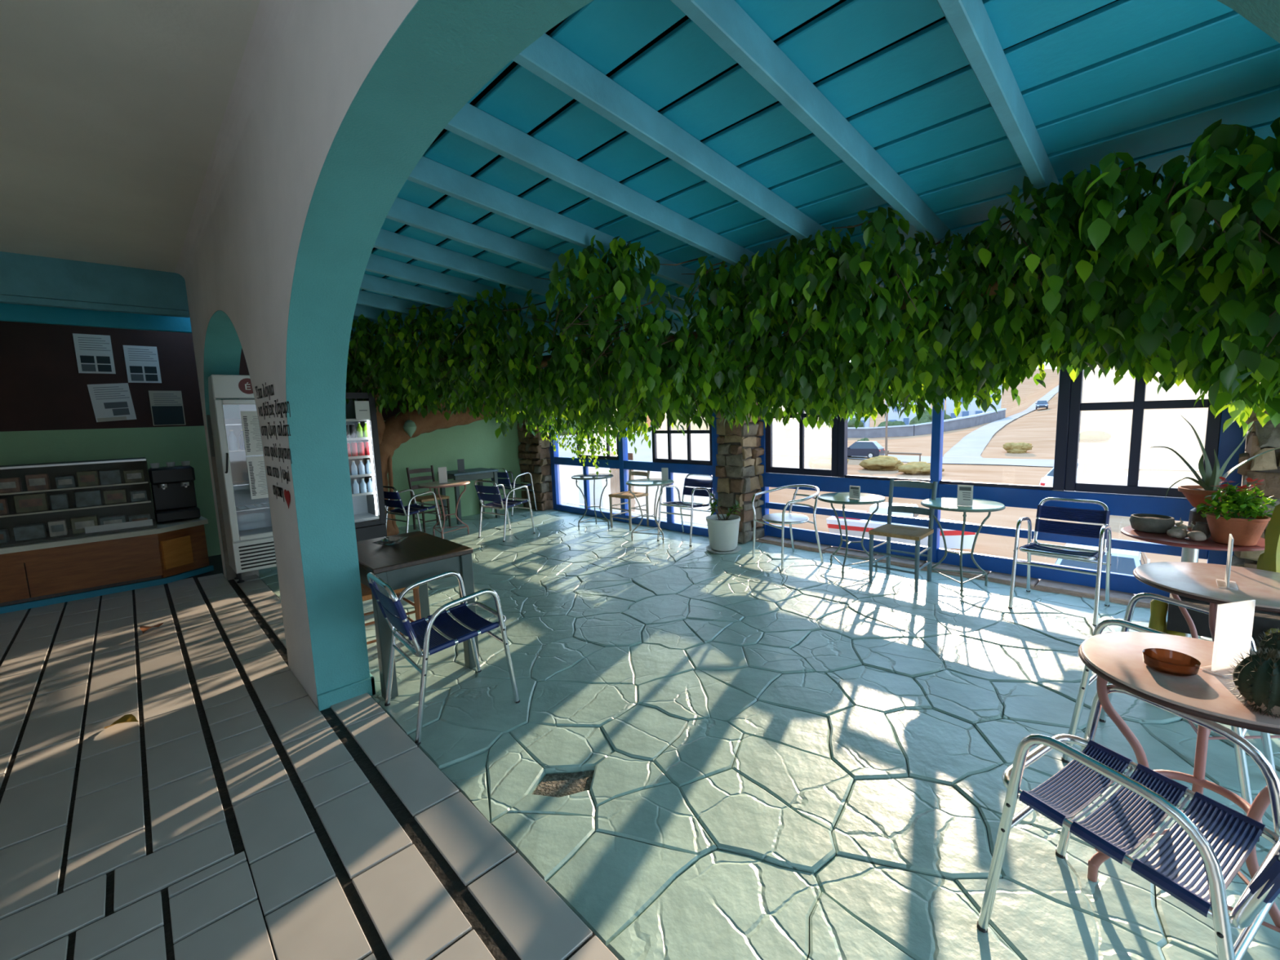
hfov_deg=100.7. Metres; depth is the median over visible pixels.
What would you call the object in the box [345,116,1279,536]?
foliage
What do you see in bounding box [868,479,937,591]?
chair
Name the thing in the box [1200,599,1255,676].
menu stand
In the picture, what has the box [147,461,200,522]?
espresso machine
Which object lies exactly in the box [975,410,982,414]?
shutter
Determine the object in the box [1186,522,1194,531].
seashell
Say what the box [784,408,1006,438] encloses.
wall
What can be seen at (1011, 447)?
bush
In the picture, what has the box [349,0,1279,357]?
ceiling
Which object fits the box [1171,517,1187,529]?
seashell
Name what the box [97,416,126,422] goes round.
picture
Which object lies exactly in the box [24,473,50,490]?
food box
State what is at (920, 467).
bush
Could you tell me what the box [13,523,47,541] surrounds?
food box
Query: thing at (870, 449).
car
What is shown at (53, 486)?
glass shelf
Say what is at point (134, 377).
picture
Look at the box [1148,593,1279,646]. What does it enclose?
planter
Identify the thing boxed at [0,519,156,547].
tray
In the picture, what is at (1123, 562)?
car
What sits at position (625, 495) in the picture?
chair
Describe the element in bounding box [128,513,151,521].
food box
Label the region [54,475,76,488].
food box
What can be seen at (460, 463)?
menu stand
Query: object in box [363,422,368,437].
bottle
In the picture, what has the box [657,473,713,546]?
armchair
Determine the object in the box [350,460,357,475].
bottle
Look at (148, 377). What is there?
picture
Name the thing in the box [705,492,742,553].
potted plant
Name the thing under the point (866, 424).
house
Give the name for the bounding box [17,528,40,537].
print
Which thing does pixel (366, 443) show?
can
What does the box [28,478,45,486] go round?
print
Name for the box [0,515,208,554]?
countertop
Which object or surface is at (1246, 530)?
pot
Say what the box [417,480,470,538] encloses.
bistro table
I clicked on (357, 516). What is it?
shelf
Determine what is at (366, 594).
chair
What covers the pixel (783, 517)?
tub chair
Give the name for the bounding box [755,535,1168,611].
trim
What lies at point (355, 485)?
bottle
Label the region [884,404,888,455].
utility pole
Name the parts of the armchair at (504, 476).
frame, frame, seat frame, frame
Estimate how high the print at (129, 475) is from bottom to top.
0.054 m
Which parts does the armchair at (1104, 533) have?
frame, seat frame, frame, frame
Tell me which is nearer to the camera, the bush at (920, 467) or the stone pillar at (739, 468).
the stone pillar at (739, 468)
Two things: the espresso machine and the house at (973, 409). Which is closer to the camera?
the espresso machine
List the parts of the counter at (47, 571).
panel, rail, panel, rail, panel, skirting, glass, orange panel, panel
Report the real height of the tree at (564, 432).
8.916 m
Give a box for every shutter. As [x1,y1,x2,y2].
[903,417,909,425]
[951,413,955,418]
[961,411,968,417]
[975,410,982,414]
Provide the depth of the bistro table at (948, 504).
4.28 m
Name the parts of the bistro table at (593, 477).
leg, leg, leg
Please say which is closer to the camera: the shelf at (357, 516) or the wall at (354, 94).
the wall at (354, 94)
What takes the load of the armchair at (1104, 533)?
on the floor
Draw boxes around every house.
[822,412,870,427]
[884,400,930,425]
[946,384,1002,418]
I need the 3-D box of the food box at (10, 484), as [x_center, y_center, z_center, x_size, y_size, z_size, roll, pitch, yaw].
[-5.589,0.048,4.675,0.165,0.123,0.104,-9,10,-44]
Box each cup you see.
[150,462,159,468]
[165,462,174,466]
[181,461,190,466]
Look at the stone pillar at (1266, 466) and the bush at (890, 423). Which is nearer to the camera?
the stone pillar at (1266, 466)
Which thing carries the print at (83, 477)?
attached to the food box at (85, 478)
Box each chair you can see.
[360,582,422,650]
[406,465,451,532]
[608,469,649,530]
[751,484,823,569]
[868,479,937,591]
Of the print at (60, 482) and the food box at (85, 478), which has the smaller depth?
the print at (60, 482)
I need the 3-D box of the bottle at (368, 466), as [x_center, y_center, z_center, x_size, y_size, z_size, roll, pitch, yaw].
[-3.167,-0.153,6.190,0.066,0.170,0.068,-9,10,-44]
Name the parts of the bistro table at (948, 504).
leg, leg, leg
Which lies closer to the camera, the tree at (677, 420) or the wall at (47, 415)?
the wall at (47, 415)
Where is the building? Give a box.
[644,415,666,430]
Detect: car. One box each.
[826,502,976,549]
[847,440,884,458]
[1035,400,1048,408]
[1039,457,1152,486]
[1054,542,1150,575]
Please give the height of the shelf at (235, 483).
0.012 m
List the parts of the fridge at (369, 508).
door frame, panel, door frame, panel, door frame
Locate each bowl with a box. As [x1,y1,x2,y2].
[1128,513,1175,533]
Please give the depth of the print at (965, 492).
4.15 m
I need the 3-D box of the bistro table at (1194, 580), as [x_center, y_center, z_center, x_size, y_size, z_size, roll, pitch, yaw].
[2.533,0.788,2.277,0.650,0.720,0.650,-6,8,-29]
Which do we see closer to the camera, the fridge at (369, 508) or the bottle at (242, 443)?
the bottle at (242, 443)
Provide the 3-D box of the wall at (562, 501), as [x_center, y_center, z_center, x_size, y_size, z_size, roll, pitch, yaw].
[2.467,2.420,6.041,0.100,3.384,11.700,-9,10,-44]
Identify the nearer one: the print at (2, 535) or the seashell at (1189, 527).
the seashell at (1189, 527)
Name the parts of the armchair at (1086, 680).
frame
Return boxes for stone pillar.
[517,413,553,511]
[715,342,764,543]
[1231,409,1279,568]
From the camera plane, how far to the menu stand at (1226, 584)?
2.18 m
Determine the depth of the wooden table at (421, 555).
3.08 m
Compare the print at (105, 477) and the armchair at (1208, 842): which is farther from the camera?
the print at (105, 477)
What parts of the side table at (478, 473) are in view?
leg, leg, leg, leg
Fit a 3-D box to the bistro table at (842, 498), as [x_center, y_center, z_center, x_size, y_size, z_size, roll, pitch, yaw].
[1.946,0.501,4.905,0.580,0.700,0.580,3,8,36]
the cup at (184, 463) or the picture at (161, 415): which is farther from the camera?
the picture at (161, 415)
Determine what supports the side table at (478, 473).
on the floor
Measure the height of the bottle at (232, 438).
0.190 m
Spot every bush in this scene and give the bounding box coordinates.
[808,453,848,469]
[814,424,829,427]
[848,417,863,427]
[857,437,869,441]
[858,455,903,470]
[877,420,906,426]
[897,461,944,475]
[909,408,952,424]
[1002,442,1032,453]
[1079,430,1111,441]
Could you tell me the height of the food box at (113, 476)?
0.133 m
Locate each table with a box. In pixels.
[356,530,479,699]
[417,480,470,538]
[437,467,500,524]
[571,473,613,529]
[626,478,674,542]
[817,492,885,577]
[920,497,1005,596]
[1078,631,1279,932]
[1120,524,1265,637]
[1133,561,1279,739]
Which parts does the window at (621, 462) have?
post, sill, kick rail, sash frame, post, kick rail, sill, sash frame, post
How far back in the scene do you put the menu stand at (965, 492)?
4.16 m
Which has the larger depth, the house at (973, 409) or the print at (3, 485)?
the house at (973, 409)
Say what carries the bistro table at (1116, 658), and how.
on the floor
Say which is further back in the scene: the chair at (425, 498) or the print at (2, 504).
the chair at (425, 498)
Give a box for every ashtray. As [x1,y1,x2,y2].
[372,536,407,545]
[1142,648,1200,676]
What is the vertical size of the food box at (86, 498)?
0.138 m
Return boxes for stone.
[1166,528,1189,538]
[1186,530,1206,541]
[1191,521,1210,538]
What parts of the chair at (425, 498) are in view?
post, leg, seat, post, leg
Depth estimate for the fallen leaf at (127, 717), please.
2.68 m
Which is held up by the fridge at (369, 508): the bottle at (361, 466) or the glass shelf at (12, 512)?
the bottle at (361, 466)
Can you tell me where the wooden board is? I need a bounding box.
[609,452,635,511]
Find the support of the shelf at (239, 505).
attached to the fridge at (242, 476)
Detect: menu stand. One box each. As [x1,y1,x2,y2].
[437,466,448,484]
[457,458,465,471]
[661,467,668,480]
[848,485,860,499]
[956,484,973,506]
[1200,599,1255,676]
[1216,533,1238,589]
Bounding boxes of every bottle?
[227,429,237,450]
[239,429,244,449]
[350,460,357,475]
[351,479,359,493]
[356,422,363,437]
[358,460,364,474]
[360,478,367,493]
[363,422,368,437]
[365,459,371,474]
[367,477,373,492]
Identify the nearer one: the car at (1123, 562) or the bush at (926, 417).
the car at (1123, 562)
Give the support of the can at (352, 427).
on the fridge at (369, 508)
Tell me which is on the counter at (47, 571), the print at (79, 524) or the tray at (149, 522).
the tray at (149, 522)
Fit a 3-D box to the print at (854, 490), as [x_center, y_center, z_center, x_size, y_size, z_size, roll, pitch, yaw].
[1.916,0.098,4.728,0.007,0.071,0.076,-7,9,-39]
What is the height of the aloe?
0.673 m
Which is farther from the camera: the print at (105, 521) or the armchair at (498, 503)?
the armchair at (498, 503)
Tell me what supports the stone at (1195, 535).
on the table at (1190, 548)
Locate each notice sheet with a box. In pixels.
[72,333,115,373]
[87,382,136,422]
[123,345,161,382]
[148,391,185,426]
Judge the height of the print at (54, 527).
0.061 m
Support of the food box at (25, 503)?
on the counter at (47, 571)
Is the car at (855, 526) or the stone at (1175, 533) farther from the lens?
the car at (855, 526)
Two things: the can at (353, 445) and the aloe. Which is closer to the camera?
the aloe
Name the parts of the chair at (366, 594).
seat, leg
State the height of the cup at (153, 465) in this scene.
0.050 m
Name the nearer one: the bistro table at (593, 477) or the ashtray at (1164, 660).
the ashtray at (1164, 660)
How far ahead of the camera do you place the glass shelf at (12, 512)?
4.89 m
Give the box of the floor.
[0,502,1279,959]
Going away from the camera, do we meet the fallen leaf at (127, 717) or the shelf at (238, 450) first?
the fallen leaf at (127, 717)
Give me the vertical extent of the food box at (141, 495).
0.100 m
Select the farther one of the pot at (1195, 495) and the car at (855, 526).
the car at (855, 526)
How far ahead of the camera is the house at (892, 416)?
105.13 m
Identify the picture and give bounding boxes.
[80,355,94,363]
[80,364,96,371]
[96,355,111,364]
[97,364,111,372]
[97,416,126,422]
[103,401,128,408]
[111,408,129,415]
[128,365,142,373]
[130,373,143,381]
[143,366,157,373]
[145,374,158,381]
[151,405,184,425]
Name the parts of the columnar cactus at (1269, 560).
stem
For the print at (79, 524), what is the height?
0.065 m
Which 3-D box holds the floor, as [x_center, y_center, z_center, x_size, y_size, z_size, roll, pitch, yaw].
[-0.927,1.360,2.643,9.220,0.331,11.700,-9,10,-44]
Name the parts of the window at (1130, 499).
post, sash frame, post, rail, sill, rail, sash rail, post, sash rail, rail, post, sill, rail, sash frame, post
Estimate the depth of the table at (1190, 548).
2.92 m
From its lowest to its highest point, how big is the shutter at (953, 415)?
1.400 m
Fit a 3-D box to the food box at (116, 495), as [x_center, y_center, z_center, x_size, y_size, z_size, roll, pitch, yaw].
[-5.079,0.159,5.129,0.152,0.130,0.109,-9,10,-44]
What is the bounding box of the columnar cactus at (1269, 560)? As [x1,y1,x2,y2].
[1256,503,1279,650]
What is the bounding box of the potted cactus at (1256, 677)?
[1225,626,1279,718]
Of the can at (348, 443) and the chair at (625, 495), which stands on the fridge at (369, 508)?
the can at (348, 443)
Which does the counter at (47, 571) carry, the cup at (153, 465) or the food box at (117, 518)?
the food box at (117, 518)
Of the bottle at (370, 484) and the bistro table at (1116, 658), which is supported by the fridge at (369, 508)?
the bottle at (370, 484)
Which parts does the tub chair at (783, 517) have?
leg, leg, seat, arm rail, leg, leg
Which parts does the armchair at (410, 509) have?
frame, frame, seat frame, frame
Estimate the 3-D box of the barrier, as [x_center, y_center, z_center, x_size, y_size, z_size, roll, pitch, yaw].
[21.758,-1.749,44.048,2.925,1.380,0.162,4,9,39]
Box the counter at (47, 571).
[0,457,213,613]
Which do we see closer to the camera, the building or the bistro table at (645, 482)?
the bistro table at (645, 482)
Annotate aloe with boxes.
[1144,414,1279,535]
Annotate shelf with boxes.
[0,479,147,493]
[0,497,151,515]
[225,423,242,426]
[228,448,245,452]
[232,480,249,486]
[235,502,269,511]
[354,512,378,519]
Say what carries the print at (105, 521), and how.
attached to the food box at (117, 518)
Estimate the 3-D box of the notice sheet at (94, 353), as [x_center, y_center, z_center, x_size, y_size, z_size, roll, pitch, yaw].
[-5.688,-1.313,5.528,0.273,0.398,0.004,-9,10,-44]
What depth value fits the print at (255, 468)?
4.97 m
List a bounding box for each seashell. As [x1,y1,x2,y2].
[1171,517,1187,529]
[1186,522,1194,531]
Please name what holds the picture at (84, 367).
attached to the notice sheet at (94, 353)
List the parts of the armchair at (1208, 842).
frame, seat frame, frame, frame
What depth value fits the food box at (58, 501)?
4.84 m
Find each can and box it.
[346,424,349,438]
[346,442,351,456]
[349,424,355,437]
[351,442,358,456]
[357,441,364,456]
[364,441,369,455]
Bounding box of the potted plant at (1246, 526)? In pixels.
[1196,476,1276,546]
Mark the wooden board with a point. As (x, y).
(615, 480)
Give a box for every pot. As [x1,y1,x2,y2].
[1177,485,1226,535]
[1204,511,1271,546]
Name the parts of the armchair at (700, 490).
frame, seat frame, frame, frame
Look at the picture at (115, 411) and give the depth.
5.69 m
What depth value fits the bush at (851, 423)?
97.95 m
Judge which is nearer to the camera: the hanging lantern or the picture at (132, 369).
the picture at (132, 369)
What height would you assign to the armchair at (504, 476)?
0.770 m
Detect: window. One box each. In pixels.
[548,404,719,536]
[759,323,1246,597]
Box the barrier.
[886,450,921,461]
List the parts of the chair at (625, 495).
leg, seat, leg, post, post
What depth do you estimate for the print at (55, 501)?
4.84 m
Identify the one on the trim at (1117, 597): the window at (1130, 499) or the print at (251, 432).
the window at (1130, 499)
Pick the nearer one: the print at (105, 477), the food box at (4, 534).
the food box at (4, 534)
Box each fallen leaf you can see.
[104,714,138,728]
[139,622,164,633]
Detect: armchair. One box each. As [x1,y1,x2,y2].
[367,570,519,745]
[382,485,444,538]
[474,480,535,542]
[489,467,537,515]
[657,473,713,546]
[977,684,1279,959]
[1008,497,1111,626]
[1061,592,1275,841]
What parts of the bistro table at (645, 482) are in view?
leg, leg, leg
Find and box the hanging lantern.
[403,407,416,437]
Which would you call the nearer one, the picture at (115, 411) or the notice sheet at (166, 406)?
the picture at (115, 411)
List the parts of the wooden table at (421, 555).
leg, leg, leg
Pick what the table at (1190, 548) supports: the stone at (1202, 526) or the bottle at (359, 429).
the stone at (1202, 526)
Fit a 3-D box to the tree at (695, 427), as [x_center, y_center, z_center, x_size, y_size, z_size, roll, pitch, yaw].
[12.523,-9.940,101.620,8.512,7.051,6.927,-9,10,-44]
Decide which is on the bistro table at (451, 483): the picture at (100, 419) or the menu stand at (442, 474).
the menu stand at (442, 474)
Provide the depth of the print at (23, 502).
4.72 m
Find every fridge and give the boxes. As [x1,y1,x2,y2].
[208,374,276,582]
[345,392,386,541]
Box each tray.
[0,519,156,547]
[84,519,152,533]
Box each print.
[0,481,16,488]
[0,502,4,510]
[0,533,4,539]
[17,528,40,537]
[18,497,42,507]
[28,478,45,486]
[50,524,64,532]
[52,497,65,505]
[57,479,72,484]
[75,520,94,528]
[78,494,97,502]
[80,474,95,482]
[102,473,118,480]
[103,519,122,524]
[106,493,123,500]
[126,472,142,479]
[132,493,145,498]
[132,517,147,521]
[243,416,262,451]
[248,461,262,495]
[850,486,858,495]
[959,486,971,500]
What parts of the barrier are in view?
rail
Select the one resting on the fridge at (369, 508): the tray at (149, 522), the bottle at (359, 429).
the bottle at (359, 429)
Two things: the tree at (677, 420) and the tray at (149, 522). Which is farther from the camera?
the tree at (677, 420)
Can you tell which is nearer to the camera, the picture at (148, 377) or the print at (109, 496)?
the print at (109, 496)
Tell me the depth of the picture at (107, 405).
5.66 m
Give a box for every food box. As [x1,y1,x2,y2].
[0,477,22,493]
[0,497,8,515]
[0,528,9,542]
[13,492,48,513]
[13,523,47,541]
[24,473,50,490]
[48,519,67,537]
[49,493,69,509]
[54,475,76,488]
[70,515,98,533]
[74,489,102,506]
[75,470,99,486]
[98,469,121,484]
[99,514,125,524]
[102,488,126,504]
[123,469,144,483]
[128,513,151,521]
[129,489,147,502]
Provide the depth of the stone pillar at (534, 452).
8.81 m
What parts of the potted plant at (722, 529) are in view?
stem, pot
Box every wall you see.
[0,320,523,556]
[185,0,1279,711]
[560,500,707,525]
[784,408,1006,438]
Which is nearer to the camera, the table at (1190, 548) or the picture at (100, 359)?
the table at (1190, 548)
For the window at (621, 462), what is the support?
on the floor
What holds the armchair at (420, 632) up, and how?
on the floor
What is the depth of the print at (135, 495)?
5.21 m
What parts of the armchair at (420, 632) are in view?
frame, frame, seat frame, frame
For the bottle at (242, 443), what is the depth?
4.97 m
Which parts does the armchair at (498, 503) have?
frame, frame, seat frame, frame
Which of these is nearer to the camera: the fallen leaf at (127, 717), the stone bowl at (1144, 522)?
the fallen leaf at (127, 717)
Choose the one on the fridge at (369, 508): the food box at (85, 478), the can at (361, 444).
the can at (361, 444)
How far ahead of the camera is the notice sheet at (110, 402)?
5.64 m
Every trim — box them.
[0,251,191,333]
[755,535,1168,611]
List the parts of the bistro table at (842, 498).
leg, leg, leg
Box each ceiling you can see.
[0,0,298,280]
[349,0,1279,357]
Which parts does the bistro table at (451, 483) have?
leg, leg, leg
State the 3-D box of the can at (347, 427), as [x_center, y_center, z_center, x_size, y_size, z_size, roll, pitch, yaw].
[-3.326,-0.543,5.987,0.060,0.162,0.062,-9,10,-44]
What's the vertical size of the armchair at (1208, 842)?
0.770 m
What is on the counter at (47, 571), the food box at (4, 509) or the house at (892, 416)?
the food box at (4, 509)
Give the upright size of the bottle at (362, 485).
0.170 m
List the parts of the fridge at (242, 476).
panel, handle, door frame, door frame, panel, floor panel, door frame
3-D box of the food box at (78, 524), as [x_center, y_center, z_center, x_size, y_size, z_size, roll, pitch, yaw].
[-5.173,0.413,4.942,0.170,0.144,0.121,-9,10,-44]
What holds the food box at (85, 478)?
on the counter at (47, 571)
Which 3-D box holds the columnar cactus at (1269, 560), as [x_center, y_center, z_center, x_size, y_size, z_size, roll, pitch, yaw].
[3.177,0.591,2.622,0.290,0.985,0.290,-9,10,-44]
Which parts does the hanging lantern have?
lamp shade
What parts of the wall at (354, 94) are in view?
jamb panel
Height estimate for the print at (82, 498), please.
0.062 m
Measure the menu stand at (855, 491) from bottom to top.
0.115 m
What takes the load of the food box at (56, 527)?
on the counter at (47, 571)
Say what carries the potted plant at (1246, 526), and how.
on the table at (1190, 548)
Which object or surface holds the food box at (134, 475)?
on the counter at (47, 571)
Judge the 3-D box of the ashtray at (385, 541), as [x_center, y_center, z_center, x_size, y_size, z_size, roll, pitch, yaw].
[-1.588,0.391,3.383,0.163,0.030,0.163,-2,7,1]
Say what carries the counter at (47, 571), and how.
on the floor
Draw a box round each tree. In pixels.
[556,416,598,435]
[665,413,686,430]
[685,416,709,430]
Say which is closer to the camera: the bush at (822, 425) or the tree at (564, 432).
the bush at (822, 425)
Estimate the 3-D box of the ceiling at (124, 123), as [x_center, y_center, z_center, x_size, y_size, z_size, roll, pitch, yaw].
[-2.840,-1.494,0.530,4.180,0.170,11.700,-9,10,-44]
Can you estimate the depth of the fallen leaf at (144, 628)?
3.89 m
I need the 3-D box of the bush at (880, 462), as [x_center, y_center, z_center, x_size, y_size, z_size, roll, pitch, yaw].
[19.124,-1.191,41.794,3.695,1.421,3.128,-9,10,-44]
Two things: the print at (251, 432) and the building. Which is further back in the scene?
the building
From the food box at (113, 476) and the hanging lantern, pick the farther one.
the hanging lantern
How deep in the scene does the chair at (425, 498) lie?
7.56 m
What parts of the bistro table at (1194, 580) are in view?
leg, leg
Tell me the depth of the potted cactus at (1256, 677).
1.30 m
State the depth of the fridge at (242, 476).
4.97 m
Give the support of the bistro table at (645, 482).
on the floor
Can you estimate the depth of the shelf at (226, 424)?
4.89 m
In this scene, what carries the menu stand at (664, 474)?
on the bistro table at (645, 482)
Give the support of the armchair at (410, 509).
on the floor
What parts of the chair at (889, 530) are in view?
leg, post, seat, leg, post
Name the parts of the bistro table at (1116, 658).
leg, leg, leg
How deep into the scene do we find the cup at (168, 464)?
5.48 m
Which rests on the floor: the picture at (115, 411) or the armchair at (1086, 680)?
the armchair at (1086, 680)
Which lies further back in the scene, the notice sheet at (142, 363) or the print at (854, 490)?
the notice sheet at (142, 363)

